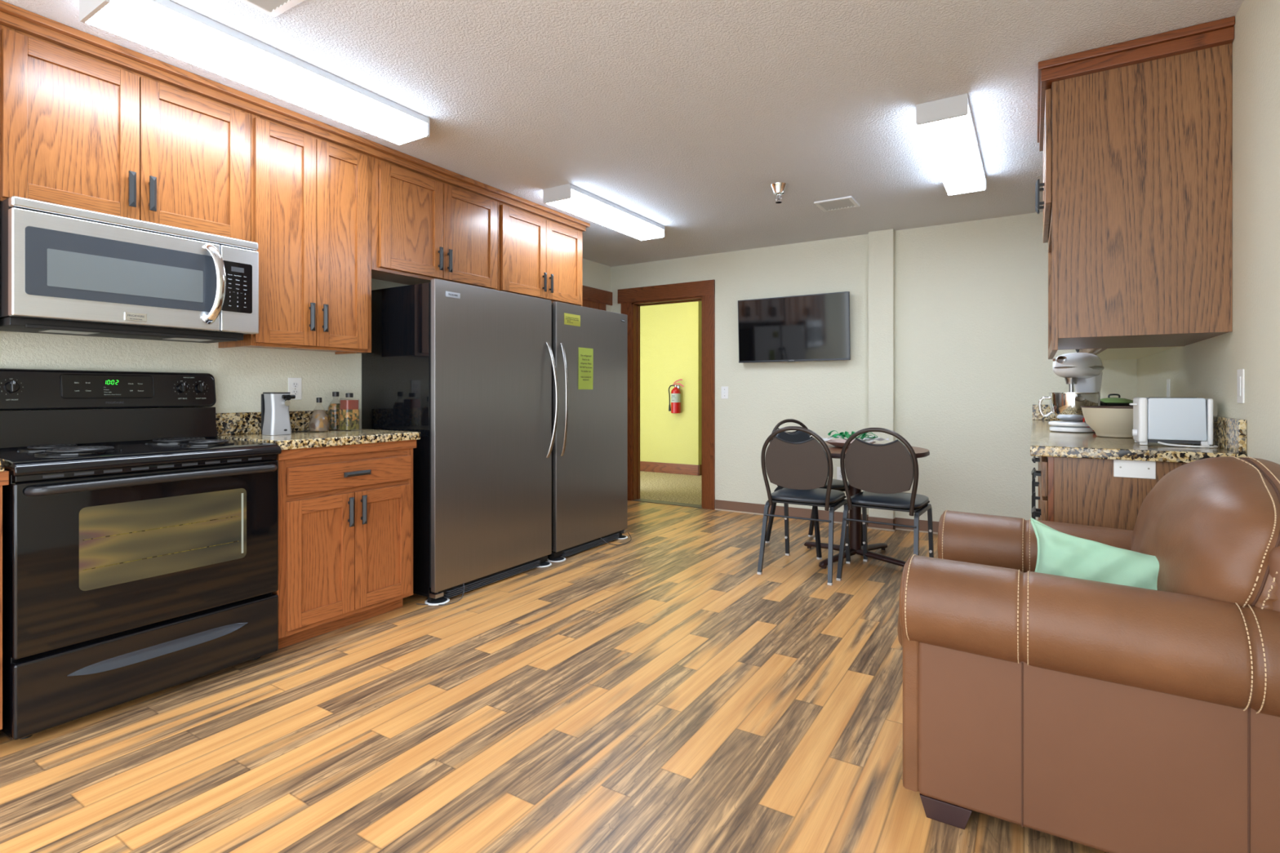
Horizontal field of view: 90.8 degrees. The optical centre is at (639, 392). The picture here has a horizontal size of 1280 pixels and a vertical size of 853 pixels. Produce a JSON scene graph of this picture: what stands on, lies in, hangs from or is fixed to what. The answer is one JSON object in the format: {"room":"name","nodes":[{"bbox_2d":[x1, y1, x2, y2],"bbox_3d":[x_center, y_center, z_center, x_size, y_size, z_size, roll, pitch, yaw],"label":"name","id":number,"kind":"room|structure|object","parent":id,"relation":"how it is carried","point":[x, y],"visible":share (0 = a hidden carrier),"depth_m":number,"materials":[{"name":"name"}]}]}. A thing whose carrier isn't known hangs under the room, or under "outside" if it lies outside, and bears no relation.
{"room":"common room","nodes":[
{"label":"common room","id":0,"kind":"room"},
{"bbox_2d":[0,278,408,428],"bbox_3d":[-2.442,-0.100,2.433,0.120,2.440,6.740,0,0,32],"label":"wall","id":1,"kind":"structure","parent":0,"point":[242,375],"depth_m":3.02,"materials":[{"name":"paint"}]},
{"bbox_2d":[0,24,250,241],"bbox_3d":[-2.078,-0.960,2.566,0.354,0.610,0.818,0,0,32],"label":"upper cabinet","id":2,"kind":"object","parent":1,"relation":"attached to","point":[77,130],"visible":0.76,"depth_m":2.42,"materials":[{"name":"brown wood"}]},
{"bbox_2d":[0,195,258,343],"bbox_3d":[-2.023,-0.435,2.513,0.501,0.431,0.784,0,0,32],"label":"microwave oven","id":3,"kind":"object","parent":2,"relation":"attached to","point":[64,269],"visible":1,"depth_m":2.34,"materials":[{"name":"silver metal"}]},
{"bbox_2d":[215,410,328,435],"bbox_3d":[-1.833,0.152,3.275,0.020,0.105,0.715,0,0,32],"label":"backsplash","id":4,"kind":"structure","parent":1,"relation":"attached to","point":[236,423],"depth_m":3.11,"materials":[{"name":"stone"}]},
{"bbox_2d":[288,377,302,399],"bbox_3d":[-1.814,-0.017,3.317,0.008,0.116,0.072,0,0,32],"label":"wall outlet","id":5,"kind":"object","parent":1,"relation":"attached to","point":[295,384],"visible":0.92,"depth_m":3.32,"materials":[{"name":"white plastic"}]},
{"bbox_2d":[292,382,298,387],"bbox_3d":[-1.812,-0.037,3.316,0.002,0.029,0.034,0,0,32],"label":"receptacle","id":6,"kind":"object","parent":5,"relation":"attached to","point":[295,384],"depth_m":3.32,"materials":[{"name":"white plastic"}]},
{"bbox_2d":[292,390,298,395],"bbox_3d":[-1.812,0.003,3.316,0.002,0.029,0.034,0,0,32],"label":"receptacle","id":7,"kind":"object","parent":5,"relation":"attached to","point":[294,392],"depth_m":3.32,"materials":[{"name":"white plastic"}]},
{"bbox_2d":[218,113,371,354],"bbox_3d":[-1.699,-0.738,3.174,0.354,1.055,0.610,0,0,32],"label":"upper cabinet","id":8,"kind":"object","parent":1,"relation":"attached to","point":[311,195],"visible":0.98,"depth_m":3.06,"materials":[{"name":"brown wood"}]},
{"bbox_2d":[371,156,497,289],"bbox_3d":[-1.290,-0.960,3.828,0.354,0.610,0.930,0,0,32],"label":"upper cabinet","id":9,"kind":"object","parent":1,"relation":"attached to","point":[424,228],"visible":0.88,"depth_m":3.69,"materials":[{"name":"brown wood"}]},
{"bbox_2d":[497,201,582,306],"bbox_3d":[-0.798,-0.960,4.616,0.354,0.610,0.923,0,0,32],"label":"upper cabinet","id":10,"kind":"object","parent":1,"relation":"attached to","point":[538,256],"visible":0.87,"depth_m":4.49,"materials":[{"name":"brown wood"}]},
{"bbox_2d":[0,0,590,231],"bbox_3d":[-1.589,-1.288,3.353,0.351,0.061,3.965,0,0,32],"label":"crown molding","id":11,"kind":"structure","parent":10,"relation":"attached to","point":[12,16],"depth_m":2.77,"materials":[{"name":"brown wood"}]},
{"bbox_2d":[0,500,1107,852],"bbox_3d":[-0.591,1.120,2.102,4.470,0.001,8.140,0,0,32],"label":"floor","id":12,"kind":"structure","parent":0,"point":[655,691],"depth_m":2.04,"materials":[{"name":"brown wood"}]},
{"bbox_2d":[0,470,8,729],"bbox_3d":[-2.389,0.683,1.803,0.633,0.874,0.725,0,0,32],"label":"base cabinet","id":13,"kind":"object","parent":12,"relation":"on","point":[4,476],"visible":0.99,"depth_m":1.96,"materials":[{"name":"brown wood"}]},
{"bbox_2d":[0,458,4,471],"bbox_3d":[-2.403,0.173,1.802,0.612,0.146,0.712,0,0,32],"label":"countertop","id":14,"kind":"structure","parent":13,"relation":"on","point":[2,460],"depth_m":1.94,"materials":[{"name":"stone"}]},
{"bbox_2d":[0,368,281,739],"bbox_3d":[-1.958,0.516,2.448,0.676,1.208,0.817,0,0,32],"label":"electric range","id":15,"kind":"object","parent":12,"relation":"on","point":[140,542],"visible":1,"depth_m":2.29,"materials":[{"name":"black metal"}]},
{"bbox_2d":[0,438,281,475],"bbox_3d":[-1.951,0.237,2.444,0.554,0.050,0.817,0,0,32],"label":"cooktop","id":16,"kind":"object","parent":15,"relation":"in","point":[90,457],"depth_m":2.30,"materials":[{"name":"black metal"}]},
{"bbox_2d":[272,440,416,648],"bbox_3d":[-1.573,0.683,3.110,0.633,0.874,0.703,0,0,32],"label":"base cabinet","id":17,"kind":"object","parent":12,"relation":"on","point":[345,513],"visible":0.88,"depth_m":2.91,"materials":[{"name":"brown wood"}]},
{"bbox_2d":[215,410,420,449],"bbox_3d":[-1.581,0.173,3.118,0.612,0.146,0.715,0,0,32],"label":"countertop","id":18,"kind":"structure","parent":17,"relation":"on","point":[246,426],"depth_m":3.04,"materials":[{"name":"stone"}]},
{"bbox_2d":[261,392,295,435],"bbox_3d":[-1.747,0.103,3.048,0.124,0.204,0.110,0,0,32],"label":"can opener","id":19,"kind":"object","parent":18,"relation":"on","point":[275,416],"visible":1,"depth_m":3.02,"materials":[{"name":"silver metal"}]},
{"bbox_2d":[291,430,311,432],"bbox_3d":[-1.733,0.196,3.239,0.066,0.017,0.260,0,0,6],"label":"power cord","id":20,"kind":"object","parent":18,"relation":"on","point":[308,430],"visible":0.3,"depth_m":3.21,"materials":[{"name":"black plastic"}]},
{"bbox_2d":[308,397,329,431],"bbox_3d":[-1.657,0.117,3.257,0.106,0.176,0.106,0,0,32],"label":"bottle","id":21,"kind":"object","parent":18,"relation":"on","point":[318,421],"visible":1,"depth_m":3.23,"materials":[{"name":"clear glass"}]},
{"bbox_2d":[328,391,340,429],"bbox_3d":[-1.652,0.102,3.425,0.080,0.206,0.080,0,0,32],"label":"bottle","id":22,"kind":"object","parent":18,"relation":"on","point":[334,409],"visible":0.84,"depth_m":3.39,"materials":[{"name":"clear glass"}]},
{"bbox_2d":[339,393,359,430],"bbox_3d":[-1.552,0.105,3.368,0.088,0.199,0.088,0,0,32],"label":"bottle","id":23,"kind":"object","parent":18,"relation":"on","point":[349,411],"visible":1,"depth_m":3.34,"materials":[{"name":"clear glass"}]},
{"bbox_2d":[424,596,449,605],"bbox_3d":[-1.082,1.115,3.366,0.127,0.009,0.127,0,0,32],"label":"slider","id":24,"kind":"object","parent":12,"relation":"on","point":[444,600],"visible":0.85,"depth_m":3.34,"materials":[{"name":"white plastic"}]},
{"bbox_2d":[361,278,559,601],"bbox_3d":[-1.059,0.257,3.849,0.710,1.706,0.944,0,0,32],"label":"refrigerator","id":25,"kind":"object","parent":12,"relation":"on","point":[466,368],"visible":0.98,"depth_m":3.54,"materials":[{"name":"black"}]},
{"bbox_2d":[416,582,464,604],"bbox_3d":[-1.045,1.081,3.356,0.257,0.075,0.106,0,0,-36],"label":"cord","id":26,"kind":"object","parent":25,"relation":"hanging from","point":[463,583],"visible":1,"depth_m":3.33,"materials":[{"name":"grey plastic"}]},
{"bbox_2d":[537,561,551,567],"bbox_3d":[-0.635,1.115,4.082,0.127,0.009,0.127,0,0,32],"label":"slider","id":27,"kind":"object","parent":12,"relation":"on","point":[546,564],"visible":0.63,"depth_m":4.07,"materials":[{"name":"white plastic"}]},
{"bbox_2d":[546,556,565,562],"bbox_3d":[-0.557,1.115,4.205,0.127,0.009,0.127,0,0,32],"label":"slider","id":28,"kind":"object","parent":12,"relation":"on","point":[559,559],"visible":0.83,"depth_m":4.18,"materials":[{"name":"white plastic"}]},
{"bbox_2d":[547,301,627,559],"bbox_3d":[-0.558,0.257,4.652,0.710,1.706,0.856,0,0,32],"label":"refrigerator","id":29,"kind":"object","parent":12,"relation":"on","point":[589,451],"visible":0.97,"depth_m":4.45,"materials":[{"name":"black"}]},
{"bbox_2d":[564,312,580,326],"bbox_3d":[-0.457,-0.490,4.279,0.003,0.076,0.175,0,0,32],"label":"paper notice","id":30,"kind":"object","parent":29,"relation":"attached to","point":[569,319],"visible":1,"depth_m":4.28,"materials":[{"name":"yellow paper"}]},
{"bbox_2d":[577,347,593,389],"bbox_3d":[-0.378,-0.163,4.407,0.003,0.290,0.173,0,0,32],"label":"paper notice","id":31,"kind":"object","parent":29,"relation":"attached to","point":[585,354],"visible":1,"depth_m":4.41,"materials":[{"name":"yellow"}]},
{"bbox_2d":[600,532,631,545],"bbox_3d":[-0.149,1.085,4.694,0.108,0.073,0.369,0,0,32],"label":"cord","id":32,"kind":"object","parent":12,"relation":"on","point":[628,532],"visible":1,"depth_m":4.59,"materials":[{"name":"grey plastic"}]},
{"bbox_2d":[616,534,627,539],"bbox_3d":[-0.157,1.115,4.847,0.127,0.009,0.127,0,0,32],"label":"slider","id":33,"kind":"object","parent":12,"relation":"on","point":[621,537],"visible":0.62,"depth_m":4.82,"materials":[{"name":"white plastic"}]},
{"bbox_2d":[756,426,850,585],"bbox_3d":[1.054,0.662,4.000,0.452,0.916,0.554,0,0,30],"label":"chair","id":34,"kind":"object","parent":12,"relation":"on","point":[802,468],"visible":1,"depth_m":3.82,"materials":[{"name":"black metal"}]},
{"bbox_2d":[765,418,862,559],"bbox_3d":[1.256,0.662,4.553,0.452,0.916,0.554,0,0,-28],"label":"chair","id":35,"kind":"object","parent":12,"relation":"on","point":[797,436],"visible":0.34,"depth_m":4.66,"materials":[{"name":"grey metal"}]},
{"bbox_2d":[804,442,929,568],"bbox_3d":[1.449,0.748,4.247,0.912,0.744,0.912,0,0,32],"label":"dining table","id":36,"kind":"object","parent":12,"relation":"on","point":[855,527],"visible":0.48,"depth_m":4.21,"materials":[{"name":"brown wood"}]},
{"bbox_2d":[824,439,875,448],"bbox_3d":[1.433,0.356,4.316,0.350,0.041,0.350,0,0,32],"label":"serving plate","id":37,"kind":"object","parent":36,"relation":"on","point":[837,442],"visible":0.44,"depth_m":4.30,"materials":[{"name":"beige ceramic"}]},
{"bbox_2d":[809,435,847,440],"bbox_3d":[1.313,0.313,4.379,0.240,0.046,0.150,0,0,44],"label":"cloth napkin","id":38,"kind":"object","parent":37,"relation":"on","point":[829,437],"visible":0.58,"depth_m":4.34,"materials":[{"name":"white fabric"}]},
{"bbox_2d":[827,430,878,439],"bbox_3d":[1.440,0.291,4.275,0.328,0.060,0.201,0,0,32],"label":"ribbon bow","id":39,"kind":"object","parent":38,"relation":"on","point":[863,435],"visible":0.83,"depth_m":4.25,"materials":[{"name":"green"}]},
{"bbox_2d":[853,435,888,442],"bbox_3d":[1.558,0.315,4.261,0.230,0.039,0.150,0,0,20],"label":"cloth napkin","id":40,"kind":"object","parent":37,"relation":"on","point":[865,439],"visible":0.75,"depth_m":4.24,"materials":[{"name":"white fabric"}]},
{"bbox_2d":[835,427,933,581],"bbox_3d":[1.509,0.662,3.845,0.452,0.916,0.554,0,0,35],"label":"chair","id":41,"kind":"object","parent":12,"relation":"on","point":[884,472],"visible":0.95,"depth_m":3.68,"materials":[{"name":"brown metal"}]},
{"bbox_2d":[897,456,1279,852],"bbox_3d":[1.282,0.647,1.851,0.945,0.946,1.027,0,0,32],"label":"leather armchair","id":42,"kind":"object","parent":12,"relation":"on","point":[1108,717],"visible":0.98,"depth_m":1.47,"materials":[{"name":"brown leather"}]},
{"bbox_2d":[897,611,902,646],"bbox_3d":[1.209,0.725,1.898,0.770,0.210,0.570,0,0,32],"label":"seat cushion","id":43,"kind":"object","parent":42,"relation":"on","point":[899,628],"depth_m":1.92,"materials":[{"name":"leather"}]},
{"bbox_2d":[1031,517,1159,590],"bbox_3d":[1.259,0.502,1.654,0.463,0.288,0.179,0,0,32],"label":"throw pillow","id":44,"kind":"object","parent":42,"relation":"on","point":[1059,553],"visible":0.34,"depth_m":1.66,"materials":[{"name":"fabric"}]},
{"bbox_2d":[1130,456,1279,609],"bbox_3d":[1.542,0.391,1.702,0.343,0.429,0.832,0,0,32],"label":"cushion","id":45,"kind":"object","parent":42,"relation":"on","point":[1211,526],"depth_m":1.46,"materials":[{"name":"leather"}]},
{"bbox_2d":[1031,456,1187,530],"bbox_3d":[2.461,0.682,3.384,0.608,0.875,2.611,0,0,32],"label":"base cabinet","id":46,"kind":"object","parent":12,"relation":"on","point":[1073,491],"visible":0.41,"depth_m":2.35,"materials":[{"name":"brown wood"}]},
{"bbox_2d":[1113,459,1155,479],"bbox_3d":[1.780,0.273,2.270,0.120,0.072,0.007,0,0,32],"label":"blank wall plate","id":47,"kind":"object","parent":46,"relation":"attached to","point":[1122,468],"visible":0.74,"depth_m":2.27,"materials":[{"name":"white plastic"}]},
{"bbox_2d":[1030,404,1246,462],"bbox_3d":[2.451,0.168,3.371,0.611,0.152,2.644,0,0,32],"label":"countertop","id":48,"kind":"structure","parent":46,"relation":"on","point":[1229,434],"depth_m":2.32,"materials":[{"name":"stone"}]},
{"bbox_2d":[1038,352,1104,432],"bbox_3d":[2.273,0.000,3.294,0.352,0.410,0.244,0,0,-31],"label":"stand mixer","id":49,"kind":"object","parent":48,"relation":"on","point":[1083,371],"visible":0.89,"depth_m":3.21,"materials":[{"name":"white metal"}]},
{"bbox_2d":[1038,392,1099,421],"bbox_3d":[2.221,0.075,3.271,0.263,0.146,0.220,0,0,32],"label":"bowl","id":50,"kind":"object","parent":49,"relation":"on","point":[1065,406],"depth_m":3.19,"materials":[{"name":"silver metal"}]},
{"bbox_2d":[1080,405,1133,438],"bbox_3d":[2.182,0.135,2.881,0.280,0.138,0.280,0,0,32],"label":"mixing bowl","id":51,"kind":"object","parent":48,"relation":"on","point":[1107,421],"visible":0.73,"depth_m":2.81,"materials":[{"name":"beige ceramic"}]},
{"bbox_2d":[1128,397,1217,448],"bbox_3d":[2.046,0.113,2.433,0.251,0.183,0.206,0,0,32],"label":"toaster","id":52,"kind":"object","parent":48,"relation":"on","point":[1162,420],"visible":1,"depth_m":2.38,"materials":[{"name":"white"}]},
{"bbox_2d":[1147,439,1204,444],"bbox_3d":[2.064,0.189,2.442,0.169,0.012,0.146,0,0,32],"label":"tray","id":53,"kind":"object","parent":52,"relation":"on","point":[1158,441],"depth_m":2.38,"materials":[{"name":"grey metal"}]},
{"bbox_2d":[582,258,611,311],"bbox_3d":[-0.710,-0.100,6.114,0.120,2.440,1.340,0,0,32],"label":"wall","id":54,"kind":"structure","parent":0,"point":[595,275],"depth_m":6.45,"materials":[{"name":"paint"}]},
{"bbox_2d":[582,299,599,309],"bbox_3d":[-0.638,0.102,6.104,0.012,2.025,0.800,0,0,32],"label":"door","id":55,"kind":"structure","parent":54,"relation":"in","point":[588,304],"depth_m":6.32,"materials":[{"name":"red wood"}]},
{"bbox_2d":[582,285,612,311],"bbox_3d":[-0.608,0.035,6.144,0.020,2.170,1.179,0,0,32],"label":"trim","id":56,"kind":"structure","parent":54,"relation":"attached to","point":[602,297],"depth_m":6.43,"materials":[{"name":"red wood"}]},
{"bbox_2d":[0,0,1244,266],"bbox_3d":[-0.554,-1.370,2.115,4.620,0.100,8.200,0,0,32],"label":"ceiling","id":57,"kind":"structure","parent":0,"point":[682,116],"depth_m":2.71,"materials":[{"name":"paint"}]},
{"bbox_2d":[79,0,429,146],"bbox_3d":[-1.437,-1.274,2.566,0.221,0.091,1.250,0,0,32],"label":"lamp","id":58,"kind":"object","parent":57,"relation":"attached to","point":[169,28],"visible":1,"depth_m":2.39,"materials":[{"name":"grey plastic"}]},
{"bbox_2d":[238,0,304,17],"bbox_3d":[-1.229,-1.313,1.973,0.335,0.013,0.345,0,0,32],"label":"ceiling vent","id":59,"kind":"object","parent":57,"relation":"in","point":[273,8],"visible":1,"depth_m":2.13,"materials":[{"name":"white plastic"}]},
{"bbox_2d":[542,183,664,240],"bbox_3d":[-0.217,-1.274,4.562,0.221,0.091,1.210,0,0,32],"label":"lamp","id":60,"kind":"object","parent":57,"relation":"attached to","point":[568,197],"visible":1,"depth_m":4.39,"materials":[{"name":"grey plastic"}]},
{"bbox_2d":[770,182,786,203],"bbox_3d":[0.884,-1.264,4.022,0.104,0.112,0.104,0,0,32],"label":"sprinkler head","id":61,"kind":"object","parent":57,"relation":"attached to","point":[778,188],"visible":1,"depth_m":4.00},
{"bbox_2d":[813,195,860,212],"bbox_3d":[1.380,-1.313,4.414,0.255,0.013,0.250,0,0,32],"label":"ceiling vent","id":62,"kind":"object","parent":57,"relation":"in","point":[845,202],"visible":1,"depth_m":4.40,"materials":[{"name":"white plastic"}]},
{"bbox_2d":[915,93,986,195],"bbox_3d":[1.689,-1.274,3.372,0.211,0.091,1.250,0,0,32],"label":"lamp","id":63,"kind":"object","parent":57,"relation":"attached to","point":[946,126],"visible":1,"depth_m":3.11,"materials":[{"name":"grey plastic"}]},
{"bbox_2d":[640,301,702,465],"bbox_3d":[0.665,-0.100,9.959,1.780,2.440,2.400,0,0,32],"label":"wall","id":64,"kind":"structure","parent":0,"point":[671,334],"depth_m":8.70,"materials":[{"name":"paint"}]},
{"bbox_2d":[640,461,702,475],"bbox_3d":[0.712,1.050,9.920,1.700,0.140,2.416,0,0,32],"label":"baseboard","id":65,"kind":"structure","parent":64,"relation":"attached to","point":[657,467],"depth_m":8.67,"materials":[{"name":"red wood"}]},
{"bbox_2d":[668,378,684,413],"bbox_3d":[0.488,0.057,8.555,0.152,0.465,0.186,0,0,-24],"label":"fire extinguisher","id":66,"kind":"object","parent":64,"relation":"attached to","point":[675,408],"visible":1,"depth_m":8.52,"materials":[{"name":"red paint"}]},
{"bbox_2d":[640,471,702,505],"bbox_3d":[0.876,1.170,8.767,3.400,0.100,4.600,0,0,32],"label":"floor","id":67,"kind":"structure","parent":0,"point":[671,487],"depth_m":7.38,"materials":[{"name":"carpet"}]},
{"bbox_2d":[611,211,1137,521],"bbox_3d":[1.535,-0.100,5.573,4.500,2.440,0.120,0,0,32],"label":"wall","id":68,"kind":"structure","parent":0,"point":[972,362],"depth_m":5.02,"materials":[{"name":"paint"}]},
{"bbox_2d":[617,279,715,509],"bbox_3d":[0.275,0.025,6.353,1.107,2.190,0.152,0,0,32],"label":"trim","id":69,"kind":"structure","parent":68,"relation":"attached to","point":[631,300],"depth_m":6.25,"materials":[{"name":"red wood"}]},
{"bbox_2d":[631,498,702,508],"bbox_3d":[0.293,1.117,6.342,0.820,0.006,0.130,0,0,32],"label":"trim","id":70,"kind":"structure","parent":68,"relation":"attached to","point":[637,500],"depth_m":6.32,"materials":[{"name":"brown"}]},
{"bbox_2d":[721,386,728,399],"bbox_3d":[0.797,0.006,5.952,0.072,0.116,0.019,0,0,32],"label":"light switch","id":71,"kind":"object","parent":68,"relation":"attached to","point":[724,389],"visible":1,"depth_m":5.95,"materials":[{"name":"white plastic"}]},
{"bbox_2d":[737,291,850,363],"bbox_3d":[1.343,-0.551,5.550,0.995,0.574,0.109,0,0,32],"label":"television","id":72,"kind":"object","parent":68,"relation":"attached to","point":[815,326],"visible":1,"depth_m":5.50,"materials":[{"name":"grey"}]},
{"bbox_2d":[715,499,938,533],"bbox_3d":[2.043,1.073,5.137,3.175,0.095,0.081,0,0,32],"label":"baseboard","id":73,"kind":"structure","parent":68,"relation":"attached to","point":[720,504],"depth_m":5.52,"materials":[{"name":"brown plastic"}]},
{"bbox_2d":[836,466,845,479],"bbox_3d":[1.717,0.699,5.383,0.072,0.116,0.008,0,0,32],"label":"wall outlet","id":74,"kind":"object","parent":68,"relation":"attached to","point":[838,468],"visible":0.52,"depth_m":5.39,"materials":[{"name":"white plastic"}]},
{"bbox_2d":[868,228,894,519],"bbox_3d":[1.983,-0.100,5.178,0.196,2.440,0.075,0,0,32],"label":"column","id":75,"kind":"structure","parent":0,"point":[881,242],"depth_m":5.14,"materials":[{"name":"paint"}]},
{"bbox_2d":[1137,0,1279,464],"bbox_3d":[1.963,-0.100,1.898,0.120,2.440,5.900,0,0,32],"label":"wall","id":76,"kind":"structure","parent":0,"point":[1207,368],"depth_m":2.05,"materials":[{"name":"paint"}]},
{"bbox_2d":[1075,346,1177,359],"bbox_3d":[2.827,-0.729,3.740,0.364,1.026,1.618,0,0,32],"label":"upper cabinet","id":77,"kind":"object","parent":76,"relation":"attached to","point":[1120,353],"visible":0.12,"depth_m":3.64,"materials":[{"name":"brown wood"}]},
{"bbox_2d":[1035,43,1232,359],"bbox_3d":[2.078,-0.705,2.757,0.593,1.074,0.842,0,0,32],"label":"upper cabinet","id":78,"kind":"object","parent":76,"relation":"attached to","point":[1137,184],"visible":1,"depth_m":2.38,"materials":[{"name":"brown wood"}]},
{"bbox_2d":[1036,16,1235,151],"bbox_3d":[2.499,-1.281,3.424,0.585,0.076,2.501,0,0,32],"label":"crown molding","id":79,"kind":"structure","parent":76,"relation":"attached to","point":[1220,32],"depth_m":2.37,"materials":[{"name":"red wood"}]},
{"bbox_2d":[1166,378,1170,397],"bbox_3d":[2.761,-0.010,3.298,0.009,0.116,0.072,0,0,32],"label":"light switch","id":80,"kind":"object","parent":76,"relation":"attached to","point":[1168,380],"visible":0.8,"depth_m":3.28,"materials":[{"name":"white plastic"}]},
{"bbox_2d":[1236,368,1244,403],"bbox_3d":[2.041,-0.020,2.145,0.009,0.116,0.072,0,0,32],"label":"light switch","id":81,"kind":"object","parent":76,"relation":"attached to","point":[1240,372],"visible":1,"depth_m":2.13,"materials":[{"name":"white plastic"}]},
{"bbox_3d":[2.732,0.169,3.741,0.436,0.070,0.308,0,0,32],"label":"frying pan","id":82,"kind":"object","parent":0,"visible":0},
{"bbox_3d":[2.738,0.119,3.703,0.355,0.070,0.335,0,0,32],"label":"frying pan","id":83,"kind":"object","parent":82,"relation":"on","visible":0},
{"bbox_2d":[1100,400,1133,406],"bbox_3d":[2.754,0.074,3.657,0.250,0.070,0.368,0,0,32],"label":"frying pan","id":84,"kind":"object","parent":83,"relation":"on","point":[1102,403],"visible":0.14,"depth_m":3.61,"materials":[{"name":"black"}]},
{"bbox_2d":[1100,393,1133,403],"bbox_3d":[2.786,0.037,3.707,0.216,0.054,0.216,0,0,32],"label":"lid","id":85,"kind":"object","parent":84,"relation":"on","point":[1109,400],"visible":0.81,"depth_m":3.65,"materials":[{"name":"green metal"}]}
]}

